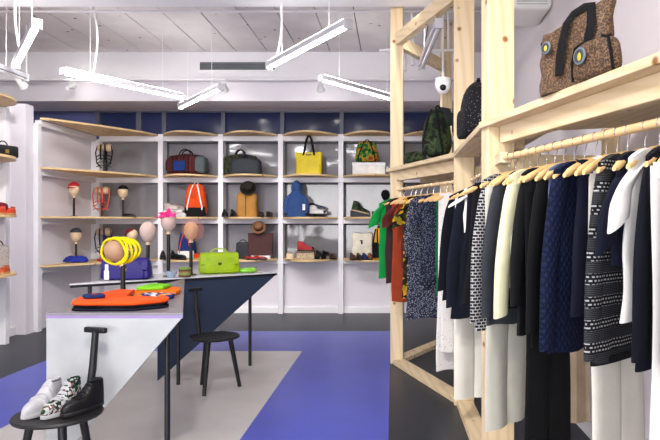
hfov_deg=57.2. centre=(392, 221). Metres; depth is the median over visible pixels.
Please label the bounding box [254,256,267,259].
shoe
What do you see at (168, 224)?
stand
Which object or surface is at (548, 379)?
trousers
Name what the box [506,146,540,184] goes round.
hanger
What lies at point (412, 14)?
ceiling pipe
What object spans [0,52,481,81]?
ceiling beam
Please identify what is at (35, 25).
batten
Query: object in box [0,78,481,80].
ceiling pipe
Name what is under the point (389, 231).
dress
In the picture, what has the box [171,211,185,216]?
sneaker
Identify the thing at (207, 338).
stool
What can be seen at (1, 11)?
conduit
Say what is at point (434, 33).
diffuser
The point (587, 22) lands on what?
tote bag
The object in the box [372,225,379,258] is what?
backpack
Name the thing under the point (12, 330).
baseboard
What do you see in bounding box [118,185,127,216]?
stand
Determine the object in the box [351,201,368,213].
boot
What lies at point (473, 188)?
hanger
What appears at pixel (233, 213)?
shoe
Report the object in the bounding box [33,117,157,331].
shelving
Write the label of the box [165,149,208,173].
duffel bag
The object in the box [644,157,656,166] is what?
hanger
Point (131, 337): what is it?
display table
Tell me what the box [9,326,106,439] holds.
stool
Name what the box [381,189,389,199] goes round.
hat form
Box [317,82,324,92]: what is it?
spotlight
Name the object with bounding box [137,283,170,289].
scarf
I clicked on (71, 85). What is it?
spotlight
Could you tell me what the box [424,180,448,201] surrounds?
hanger
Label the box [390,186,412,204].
hanger
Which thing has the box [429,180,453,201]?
hanger
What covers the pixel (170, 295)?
scarf
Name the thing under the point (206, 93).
diffuser
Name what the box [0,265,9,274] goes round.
shoe
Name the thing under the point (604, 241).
cardigan
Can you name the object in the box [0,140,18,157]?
handbag
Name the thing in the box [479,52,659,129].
shelf
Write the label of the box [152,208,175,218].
fascinator
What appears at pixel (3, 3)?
trim
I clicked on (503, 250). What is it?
jacket
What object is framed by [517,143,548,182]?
hanger
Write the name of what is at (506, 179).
hanger
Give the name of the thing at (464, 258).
cardigan
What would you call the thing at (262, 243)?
tote bag
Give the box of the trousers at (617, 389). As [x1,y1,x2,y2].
[588,173,644,439]
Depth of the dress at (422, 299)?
5.08 m
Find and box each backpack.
[178,231,195,258]
[184,181,206,216]
[355,139,378,161]
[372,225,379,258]
[422,105,451,157]
[457,78,481,138]
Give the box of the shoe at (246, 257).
[245,256,257,259]
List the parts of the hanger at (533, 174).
arm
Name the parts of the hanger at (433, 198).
arm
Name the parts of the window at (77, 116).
frame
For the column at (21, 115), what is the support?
attached to the wall at (9, 106)
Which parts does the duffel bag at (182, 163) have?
panel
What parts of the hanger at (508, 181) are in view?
arm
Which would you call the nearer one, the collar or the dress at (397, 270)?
the dress at (397, 270)
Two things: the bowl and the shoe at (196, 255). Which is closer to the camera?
the bowl
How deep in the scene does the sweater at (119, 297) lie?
3.43 m
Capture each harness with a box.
[92,186,109,216]
[94,228,111,257]
[95,144,112,170]
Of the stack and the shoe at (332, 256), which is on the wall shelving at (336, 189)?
the shoe at (332, 256)
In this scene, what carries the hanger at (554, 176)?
hanging from the clothing rack
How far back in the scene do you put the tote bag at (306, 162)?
8.96 m
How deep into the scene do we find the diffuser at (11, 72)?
6.18 m
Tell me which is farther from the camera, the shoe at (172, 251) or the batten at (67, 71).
the shoe at (172, 251)
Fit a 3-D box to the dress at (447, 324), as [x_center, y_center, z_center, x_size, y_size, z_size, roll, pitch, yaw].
[0.513,0.393,4.720,0.306,1.246,0.055,0,0,-19]
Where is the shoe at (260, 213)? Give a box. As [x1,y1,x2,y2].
[257,211,263,216]
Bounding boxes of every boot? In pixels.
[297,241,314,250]
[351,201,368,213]
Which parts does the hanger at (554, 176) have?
arm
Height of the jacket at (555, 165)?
0.717 m
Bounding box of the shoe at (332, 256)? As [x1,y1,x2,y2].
[329,253,336,258]
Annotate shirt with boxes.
[462,182,481,303]
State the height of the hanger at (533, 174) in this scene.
0.182 m
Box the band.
[70,228,81,231]
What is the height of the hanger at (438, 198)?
0.182 m
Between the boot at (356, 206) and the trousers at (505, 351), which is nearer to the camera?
the trousers at (505, 351)
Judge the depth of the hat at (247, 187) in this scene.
8.93 m
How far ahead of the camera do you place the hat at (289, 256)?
8.87 m
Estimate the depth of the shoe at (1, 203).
6.49 m
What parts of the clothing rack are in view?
post, hanging rail, cap, post, post, hanging rail, post, hanging rail, post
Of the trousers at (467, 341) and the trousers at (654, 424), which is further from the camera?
the trousers at (467, 341)
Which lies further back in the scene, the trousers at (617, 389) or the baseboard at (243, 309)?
the baseboard at (243, 309)
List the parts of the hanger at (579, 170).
arm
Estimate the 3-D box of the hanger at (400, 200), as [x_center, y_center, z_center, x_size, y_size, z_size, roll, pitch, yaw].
[0.208,-0.249,5.514,0.410,0.182,0.022,0,0,-20]
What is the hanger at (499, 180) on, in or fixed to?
hanging from the clothing rack
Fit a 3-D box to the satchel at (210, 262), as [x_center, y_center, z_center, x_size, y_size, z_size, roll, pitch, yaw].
[-1.690,0.375,5.832,0.379,0.249,0.160,0,0,-22]
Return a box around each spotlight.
[14,25,28,89]
[65,79,76,89]
[221,79,228,92]
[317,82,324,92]
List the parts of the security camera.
drop rod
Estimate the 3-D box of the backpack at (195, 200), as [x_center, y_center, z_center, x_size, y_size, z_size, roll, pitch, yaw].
[-2.954,-0.344,8.988,0.324,0.538,0.203,0,0,-6]
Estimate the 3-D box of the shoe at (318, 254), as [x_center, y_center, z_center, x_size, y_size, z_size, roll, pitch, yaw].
[-1.109,0.492,8.930,0.092,0.125,0.216,0,0,-22]
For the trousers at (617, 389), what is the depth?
2.10 m
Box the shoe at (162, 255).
[159,251,165,259]
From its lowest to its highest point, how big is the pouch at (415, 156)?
0.118 m
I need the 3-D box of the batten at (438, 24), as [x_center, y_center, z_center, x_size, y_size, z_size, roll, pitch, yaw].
[0.330,-1.949,5.450,0.075,0.802,1.326,0,0,-4]
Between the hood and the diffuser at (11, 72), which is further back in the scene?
the hood
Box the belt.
[239,267,256,272]
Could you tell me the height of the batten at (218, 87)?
0.832 m
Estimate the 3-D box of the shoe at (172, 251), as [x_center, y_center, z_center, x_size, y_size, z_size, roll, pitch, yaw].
[-3.286,0.492,8.970,0.092,0.125,0.245,0,0,-28]
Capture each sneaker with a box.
[21,376,61,419]
[40,376,80,419]
[60,376,103,417]
[164,203,177,209]
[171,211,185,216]
[172,203,183,209]
[309,203,324,209]
[309,205,326,216]
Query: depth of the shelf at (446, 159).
5.08 m
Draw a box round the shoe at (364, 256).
[362,253,367,259]
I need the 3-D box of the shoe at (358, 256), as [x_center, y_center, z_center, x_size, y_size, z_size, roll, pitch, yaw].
[-0.501,0.507,8.840,0.087,0.095,0.225,0,0,-16]
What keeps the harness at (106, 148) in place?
on the shelving at (62, 156)
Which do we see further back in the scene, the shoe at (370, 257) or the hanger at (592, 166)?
the shoe at (370, 257)
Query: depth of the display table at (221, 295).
5.57 m
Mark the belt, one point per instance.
(250, 269)
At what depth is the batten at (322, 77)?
6.89 m
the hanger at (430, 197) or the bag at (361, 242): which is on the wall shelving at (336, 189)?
the bag at (361, 242)
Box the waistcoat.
[236,192,257,216]
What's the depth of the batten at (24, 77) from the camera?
6.13 m
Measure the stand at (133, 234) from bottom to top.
0.466 m
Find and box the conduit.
[0,10,481,12]
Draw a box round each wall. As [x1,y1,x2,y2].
[9,106,9,326]
[103,264,406,305]
[476,0,659,439]
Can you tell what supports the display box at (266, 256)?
on the wall shelving at (336, 189)
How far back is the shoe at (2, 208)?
6.34 m
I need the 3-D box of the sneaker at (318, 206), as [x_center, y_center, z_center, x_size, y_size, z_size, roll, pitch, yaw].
[-1.158,-0.233,9.140,0.274,0.115,0.092,0,0,20]
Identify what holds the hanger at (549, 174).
hanging from the clothing rack
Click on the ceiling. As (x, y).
(61, 32)
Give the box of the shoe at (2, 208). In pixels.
[0,206,5,214]
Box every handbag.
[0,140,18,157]
[0,241,8,267]
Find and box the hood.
[291,180,301,190]
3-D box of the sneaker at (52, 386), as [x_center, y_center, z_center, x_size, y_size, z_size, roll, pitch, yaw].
[-1.752,0.874,3.000,0.104,0.153,0.250,0,0,11]
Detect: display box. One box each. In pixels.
[251,255,270,258]
[352,162,384,173]
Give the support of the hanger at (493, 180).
hanging from the clothing rack
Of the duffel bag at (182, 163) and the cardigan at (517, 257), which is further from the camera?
the duffel bag at (182, 163)
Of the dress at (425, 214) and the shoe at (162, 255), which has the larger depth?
the shoe at (162, 255)
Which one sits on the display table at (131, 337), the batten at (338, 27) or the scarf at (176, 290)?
the scarf at (176, 290)
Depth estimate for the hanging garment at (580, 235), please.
2.17 m
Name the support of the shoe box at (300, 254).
on the wall shelving at (336, 189)
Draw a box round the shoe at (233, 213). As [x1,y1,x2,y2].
[230,209,236,216]
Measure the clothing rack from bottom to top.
3.740 m
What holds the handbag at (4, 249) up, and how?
on the shelving at (6, 100)
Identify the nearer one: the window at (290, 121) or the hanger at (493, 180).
the hanger at (493, 180)
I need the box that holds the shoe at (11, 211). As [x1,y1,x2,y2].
[6,207,15,214]
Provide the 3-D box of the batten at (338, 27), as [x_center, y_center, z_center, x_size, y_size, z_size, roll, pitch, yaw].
[-0.791,-1.935,5.364,0.089,0.834,1.581,0,0,-35]
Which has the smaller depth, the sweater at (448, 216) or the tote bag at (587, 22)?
the tote bag at (587, 22)
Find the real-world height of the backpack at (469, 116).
0.420 m
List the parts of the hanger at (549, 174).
arm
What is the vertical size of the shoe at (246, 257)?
0.055 m
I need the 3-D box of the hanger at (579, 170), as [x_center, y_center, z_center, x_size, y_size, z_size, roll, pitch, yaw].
[0.782,-0.249,2.200,0.410,0.182,0.022,0,0,-42]
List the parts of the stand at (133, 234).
cap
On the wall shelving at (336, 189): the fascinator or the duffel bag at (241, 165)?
the duffel bag at (241, 165)
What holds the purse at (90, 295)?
on the sweater at (119, 297)
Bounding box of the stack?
[179,267,190,276]
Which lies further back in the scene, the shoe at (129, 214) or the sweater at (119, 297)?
the shoe at (129, 214)
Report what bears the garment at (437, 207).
hanging from the hanger at (430, 197)
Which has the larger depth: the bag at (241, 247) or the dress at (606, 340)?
the bag at (241, 247)
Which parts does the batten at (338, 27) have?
power cord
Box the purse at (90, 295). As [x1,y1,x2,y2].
[82,293,104,298]
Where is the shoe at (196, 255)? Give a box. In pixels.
[194,253,199,259]
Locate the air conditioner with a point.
(526, 12)
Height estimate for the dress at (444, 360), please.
1.417 m
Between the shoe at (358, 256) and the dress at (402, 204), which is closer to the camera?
the dress at (402, 204)
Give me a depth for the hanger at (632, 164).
1.81 m
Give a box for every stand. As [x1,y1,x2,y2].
[67,182,79,215]
[70,232,81,262]
[103,240,125,288]
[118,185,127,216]
[125,228,137,247]
[140,222,155,277]
[161,217,175,276]
[184,222,197,274]
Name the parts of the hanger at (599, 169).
arm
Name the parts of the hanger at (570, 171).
arm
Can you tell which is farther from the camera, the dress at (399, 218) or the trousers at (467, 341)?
the dress at (399, 218)
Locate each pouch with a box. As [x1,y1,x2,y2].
[404,151,426,163]
[570,34,622,81]
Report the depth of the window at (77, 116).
9.34 m
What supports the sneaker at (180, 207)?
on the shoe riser
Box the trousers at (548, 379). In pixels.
[524,181,570,439]
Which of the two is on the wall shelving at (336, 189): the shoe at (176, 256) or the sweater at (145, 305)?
the shoe at (176, 256)
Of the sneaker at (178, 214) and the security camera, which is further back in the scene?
the sneaker at (178, 214)
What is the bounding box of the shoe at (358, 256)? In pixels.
[356,253,361,259]
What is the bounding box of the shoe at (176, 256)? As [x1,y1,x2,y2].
[174,254,186,259]
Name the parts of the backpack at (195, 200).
panel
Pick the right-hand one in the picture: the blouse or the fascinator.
the blouse
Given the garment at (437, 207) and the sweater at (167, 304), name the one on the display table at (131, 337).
the sweater at (167, 304)
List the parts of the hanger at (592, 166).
arm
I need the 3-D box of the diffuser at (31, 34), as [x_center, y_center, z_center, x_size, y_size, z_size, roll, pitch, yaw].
[-3.270,-1.538,5.335,0.030,0.024,1.518,0,0,-37]
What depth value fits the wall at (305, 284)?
9.27 m
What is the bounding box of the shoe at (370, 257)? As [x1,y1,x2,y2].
[367,253,372,259]
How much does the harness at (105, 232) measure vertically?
0.470 m
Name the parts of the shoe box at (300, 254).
lid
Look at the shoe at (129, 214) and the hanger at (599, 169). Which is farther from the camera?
the shoe at (129, 214)
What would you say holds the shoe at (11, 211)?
on the shelving at (6, 100)
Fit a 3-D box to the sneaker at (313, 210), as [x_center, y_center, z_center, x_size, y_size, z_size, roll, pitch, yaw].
[-1.125,-0.163,9.000,0.284,0.175,0.112,0,0,20]
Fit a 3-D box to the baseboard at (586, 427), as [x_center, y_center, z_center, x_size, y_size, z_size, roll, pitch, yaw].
[1.288,1.350,3.120,0.033,0.100,12.240,0,0,0]
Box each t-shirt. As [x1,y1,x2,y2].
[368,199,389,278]
[607,148,651,323]
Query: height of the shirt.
0.697 m
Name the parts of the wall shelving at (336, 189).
post, shelf, shelf, shelf, pane frame, pane frame, panel, panel, panel, shelf, pane frame, post, shelf, shelf, shelf, pane frame, pane frame, pane frame, panel, panel, panel, shelf, rail, rail, post, rail, shelf, shelf, shelf, shelf, pane frame, pane frame, pane frame, panel, panel, panel, rail, post, shelf, shelf, pane frame, panel, shelf, shelf, pane frame, pane frame, panel, panel, shelf, pane frame, pane frame, panel, panel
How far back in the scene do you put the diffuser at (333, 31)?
5.27 m
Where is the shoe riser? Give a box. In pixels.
[350,210,369,216]
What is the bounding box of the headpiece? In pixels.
[100,237,140,272]
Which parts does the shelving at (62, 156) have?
post, rail, panel, rail, rail, rail, post, shelf, shelf, shelf, shelf, rail, rail, rail, rail, panel, panel, panel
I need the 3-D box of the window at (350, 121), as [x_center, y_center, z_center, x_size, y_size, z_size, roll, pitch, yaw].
[-0.351,-1.525,9.312,0.946,0.410,0.085,0,0,0]
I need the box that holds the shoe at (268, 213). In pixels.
[266,211,272,216]
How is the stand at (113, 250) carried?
on the display table at (131, 337)
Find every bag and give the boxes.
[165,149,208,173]
[224,149,256,174]
[229,154,261,173]
[236,239,249,258]
[248,233,272,254]
[296,135,321,173]
[352,233,371,255]
[539,0,616,96]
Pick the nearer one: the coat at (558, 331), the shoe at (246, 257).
the coat at (558, 331)
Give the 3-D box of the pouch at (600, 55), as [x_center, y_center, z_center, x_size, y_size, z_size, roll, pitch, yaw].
[0.739,-0.604,2.201,0.085,0.146,0.220,0,0,-24]
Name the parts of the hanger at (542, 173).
arm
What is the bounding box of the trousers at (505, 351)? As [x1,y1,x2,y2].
[485,185,525,431]
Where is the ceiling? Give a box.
[0,7,481,51]
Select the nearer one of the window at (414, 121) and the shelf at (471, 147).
the shelf at (471, 147)
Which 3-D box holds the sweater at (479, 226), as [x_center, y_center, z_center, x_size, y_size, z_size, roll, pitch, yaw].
[0.552,0.143,2.915,0.504,0.747,0.049,0,0,-39]
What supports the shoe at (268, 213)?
on the wall shelving at (336, 189)
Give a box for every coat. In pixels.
[525,178,548,347]
[539,159,583,353]
[631,146,659,371]
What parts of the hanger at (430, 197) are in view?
arm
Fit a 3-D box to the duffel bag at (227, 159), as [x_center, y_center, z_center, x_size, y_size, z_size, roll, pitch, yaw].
[-2.321,-0.903,9.160,0.510,0.418,0.140,0,0,0]
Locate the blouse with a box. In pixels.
[448,186,469,232]
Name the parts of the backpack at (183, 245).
panel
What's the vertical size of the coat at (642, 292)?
0.656 m
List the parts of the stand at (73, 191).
cap, crown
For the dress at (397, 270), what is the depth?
5.55 m
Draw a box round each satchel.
[100,253,152,279]
[198,248,239,273]
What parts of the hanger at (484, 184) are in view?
arm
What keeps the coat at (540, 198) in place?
in the clothing rack
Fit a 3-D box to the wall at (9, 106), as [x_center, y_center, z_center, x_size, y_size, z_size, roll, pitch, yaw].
[-5.445,-0.475,3.150,1.550,3.750,12.700,0,0,0]
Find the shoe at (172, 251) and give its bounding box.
[170,250,174,259]
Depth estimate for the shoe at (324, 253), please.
8.94 m
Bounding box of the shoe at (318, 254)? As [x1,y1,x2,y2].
[315,251,321,258]
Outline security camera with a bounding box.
[435,14,450,93]
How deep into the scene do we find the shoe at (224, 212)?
8.85 m
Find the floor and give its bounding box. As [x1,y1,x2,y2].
[0,313,590,439]
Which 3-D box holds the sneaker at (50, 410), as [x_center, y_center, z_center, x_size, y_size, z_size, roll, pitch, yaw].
[-1.655,0.873,3.000,0.090,0.155,0.250,0,0,13]
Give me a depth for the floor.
5.01 m
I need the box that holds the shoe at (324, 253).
[321,250,329,258]
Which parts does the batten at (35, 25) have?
power cord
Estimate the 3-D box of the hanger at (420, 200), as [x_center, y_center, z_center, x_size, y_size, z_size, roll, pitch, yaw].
[0.396,-0.249,5.023,0.410,0.182,0.023,0,0,-25]
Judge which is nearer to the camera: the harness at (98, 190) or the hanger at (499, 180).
the hanger at (499, 180)
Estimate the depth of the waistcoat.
8.98 m
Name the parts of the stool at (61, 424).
leg, seat, leg, leg, post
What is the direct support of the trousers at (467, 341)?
hanging from the hanger
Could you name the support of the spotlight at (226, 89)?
attached to the ceiling pipe at (1, 79)
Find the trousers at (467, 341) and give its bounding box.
[454,197,481,399]
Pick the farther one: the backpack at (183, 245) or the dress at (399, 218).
the backpack at (183, 245)
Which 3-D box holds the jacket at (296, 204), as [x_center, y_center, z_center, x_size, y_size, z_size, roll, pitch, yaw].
[-1.448,-0.350,8.999,0.388,0.550,0.212,0,0,0]
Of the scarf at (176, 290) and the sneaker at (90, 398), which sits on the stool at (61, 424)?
the sneaker at (90, 398)
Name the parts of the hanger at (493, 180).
arm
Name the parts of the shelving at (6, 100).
post, shelf, shelf, shelf, shelf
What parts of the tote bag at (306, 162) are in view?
handle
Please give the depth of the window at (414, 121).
9.34 m
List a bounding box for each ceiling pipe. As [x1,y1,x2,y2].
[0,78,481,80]
[379,13,453,51]
[404,13,413,71]
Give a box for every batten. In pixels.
[0,7,28,81]
[11,0,42,69]
[59,7,185,100]
[177,43,223,109]
[265,6,352,70]
[318,74,389,99]
[418,6,443,69]
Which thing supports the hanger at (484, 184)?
hanging from the clothing rack
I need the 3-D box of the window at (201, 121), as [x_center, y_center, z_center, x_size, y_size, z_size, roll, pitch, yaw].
[-3.098,-1.525,9.312,0.946,0.410,0.085,0,0,0]
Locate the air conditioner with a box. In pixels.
[514,0,551,25]
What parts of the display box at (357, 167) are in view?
lid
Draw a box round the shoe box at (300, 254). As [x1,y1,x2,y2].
[296,251,314,258]
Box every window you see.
[33,111,98,138]
[95,111,161,133]
[162,111,220,133]
[221,111,279,133]
[280,111,339,133]
[340,111,389,133]
[404,111,453,133]
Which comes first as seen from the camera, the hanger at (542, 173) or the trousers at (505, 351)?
the hanger at (542, 173)
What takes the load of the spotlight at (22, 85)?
hanging from the ceiling
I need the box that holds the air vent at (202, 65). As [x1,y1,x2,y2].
[197,60,276,71]
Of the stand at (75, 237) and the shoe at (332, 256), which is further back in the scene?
the shoe at (332, 256)
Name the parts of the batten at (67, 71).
power cord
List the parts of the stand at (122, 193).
cap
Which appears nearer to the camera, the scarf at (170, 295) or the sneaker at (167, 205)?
the scarf at (170, 295)
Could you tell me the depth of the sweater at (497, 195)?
2.65 m
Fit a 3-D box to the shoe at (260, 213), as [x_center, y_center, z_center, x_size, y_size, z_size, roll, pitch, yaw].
[-1.969,-0.118,8.930,0.092,0.085,0.235,0,0,-20]
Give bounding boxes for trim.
[0,0,481,6]
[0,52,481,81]
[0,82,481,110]
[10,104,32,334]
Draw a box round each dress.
[382,203,406,301]
[385,198,398,283]
[392,196,413,298]
[401,204,402,267]
[404,195,437,319]
[409,194,435,280]
[436,193,453,371]
[440,193,453,351]
[583,153,631,366]
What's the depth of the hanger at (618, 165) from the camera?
1.88 m
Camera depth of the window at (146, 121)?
9.34 m
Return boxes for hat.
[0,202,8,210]
[240,181,255,194]
[251,221,265,233]
[285,253,294,259]
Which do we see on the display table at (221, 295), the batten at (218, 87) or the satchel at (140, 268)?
the satchel at (140, 268)
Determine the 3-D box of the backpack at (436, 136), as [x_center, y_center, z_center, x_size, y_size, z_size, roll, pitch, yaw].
[0.360,-0.754,4.987,0.232,0.447,0.222,0,0,25]
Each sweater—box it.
[72,289,168,305]
[72,303,168,310]
[73,295,167,307]
[437,194,453,300]
[446,189,469,318]
[470,174,501,330]
[481,178,516,325]
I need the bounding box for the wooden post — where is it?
[570,348,589,423]
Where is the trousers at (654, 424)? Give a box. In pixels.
[649,162,659,439]
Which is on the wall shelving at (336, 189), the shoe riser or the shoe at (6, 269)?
the shoe riser
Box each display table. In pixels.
[45,279,184,439]
[70,269,276,380]
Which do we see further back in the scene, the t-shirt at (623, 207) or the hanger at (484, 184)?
the hanger at (484, 184)
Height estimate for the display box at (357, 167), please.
0.176 m
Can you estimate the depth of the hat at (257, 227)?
8.88 m
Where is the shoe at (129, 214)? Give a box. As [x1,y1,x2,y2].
[122,213,135,216]
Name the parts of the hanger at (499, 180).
arm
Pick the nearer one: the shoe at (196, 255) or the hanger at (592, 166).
the hanger at (592, 166)
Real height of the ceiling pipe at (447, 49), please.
0.506 m
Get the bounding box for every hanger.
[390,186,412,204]
[395,185,417,203]
[418,181,441,202]
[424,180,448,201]
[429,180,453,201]
[434,191,453,201]
[465,186,477,193]
[480,152,511,187]
[488,151,517,185]
[492,149,525,185]
[502,147,532,184]
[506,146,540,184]
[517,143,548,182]
[522,142,557,182]
[535,139,565,180]
[544,137,576,179]
[552,134,587,178]
[563,132,597,176]
[574,129,608,175]
[582,127,619,174]
[596,124,630,172]
[612,120,647,170]
[626,116,659,168]
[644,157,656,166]
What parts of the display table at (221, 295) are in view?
panel, leg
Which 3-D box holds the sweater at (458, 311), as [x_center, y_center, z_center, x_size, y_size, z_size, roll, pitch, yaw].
[0.567,0.193,3.886,0.514,0.846,0.050,0,0,-24]
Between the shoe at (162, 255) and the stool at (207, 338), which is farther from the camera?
the shoe at (162, 255)
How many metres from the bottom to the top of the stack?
0.087 m
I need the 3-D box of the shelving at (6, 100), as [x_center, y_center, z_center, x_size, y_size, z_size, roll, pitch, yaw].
[-4.370,0.030,6.230,0.660,2.740,1.370,0,0,0]
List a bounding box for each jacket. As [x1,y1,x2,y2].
[283,180,308,216]
[493,169,526,318]
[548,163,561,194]
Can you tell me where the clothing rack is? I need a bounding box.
[386,0,659,439]
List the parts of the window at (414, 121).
frame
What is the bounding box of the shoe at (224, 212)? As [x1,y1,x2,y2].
[222,209,227,216]
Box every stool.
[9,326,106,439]
[188,287,240,395]
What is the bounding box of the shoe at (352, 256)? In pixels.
[349,253,355,259]
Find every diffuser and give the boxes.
[0,69,24,79]
[14,29,37,67]
[65,73,182,99]
[180,90,218,108]
[269,27,345,68]
[420,29,439,67]
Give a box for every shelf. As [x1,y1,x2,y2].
[386,153,480,172]
[453,125,544,157]
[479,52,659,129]
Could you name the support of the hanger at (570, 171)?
hanging from the clothing rack
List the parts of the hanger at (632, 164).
arm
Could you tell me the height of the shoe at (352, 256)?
0.095 m
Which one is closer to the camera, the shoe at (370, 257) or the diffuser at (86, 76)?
the diffuser at (86, 76)
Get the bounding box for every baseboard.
[9,327,15,336]
[234,306,405,312]
[577,420,591,439]
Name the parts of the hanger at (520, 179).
arm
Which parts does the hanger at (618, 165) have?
arm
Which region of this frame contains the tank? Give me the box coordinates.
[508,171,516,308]
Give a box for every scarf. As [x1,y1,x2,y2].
[132,292,174,298]
[134,287,180,294]
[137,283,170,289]
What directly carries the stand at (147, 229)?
on the display table at (221, 295)
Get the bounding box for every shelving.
[0,92,16,344]
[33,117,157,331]
[158,130,477,313]
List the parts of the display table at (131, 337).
leg, leg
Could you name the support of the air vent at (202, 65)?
attached to the ceiling beam at (39, 64)
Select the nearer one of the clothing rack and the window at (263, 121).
the clothing rack
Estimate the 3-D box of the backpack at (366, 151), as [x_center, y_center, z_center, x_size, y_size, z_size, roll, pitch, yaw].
[-0.390,-1.062,8.987,0.356,0.361,0.215,0,0,0]
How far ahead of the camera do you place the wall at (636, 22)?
3.95 m
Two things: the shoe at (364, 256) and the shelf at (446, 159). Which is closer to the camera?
the shelf at (446, 159)
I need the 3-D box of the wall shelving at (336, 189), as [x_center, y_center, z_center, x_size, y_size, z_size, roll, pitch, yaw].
[-1.145,0.030,9.030,4.869,2.740,0.610,0,0,0]
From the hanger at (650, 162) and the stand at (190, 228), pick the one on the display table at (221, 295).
the stand at (190, 228)
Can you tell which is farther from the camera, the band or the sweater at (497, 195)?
the band
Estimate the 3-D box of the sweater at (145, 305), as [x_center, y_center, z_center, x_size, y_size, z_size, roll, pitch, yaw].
[-1.594,0.474,3.662,0.542,0.015,0.618,0,0,0]
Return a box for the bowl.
[165,271,176,277]
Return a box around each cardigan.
[460,185,472,304]
[510,167,538,335]
[595,150,636,266]

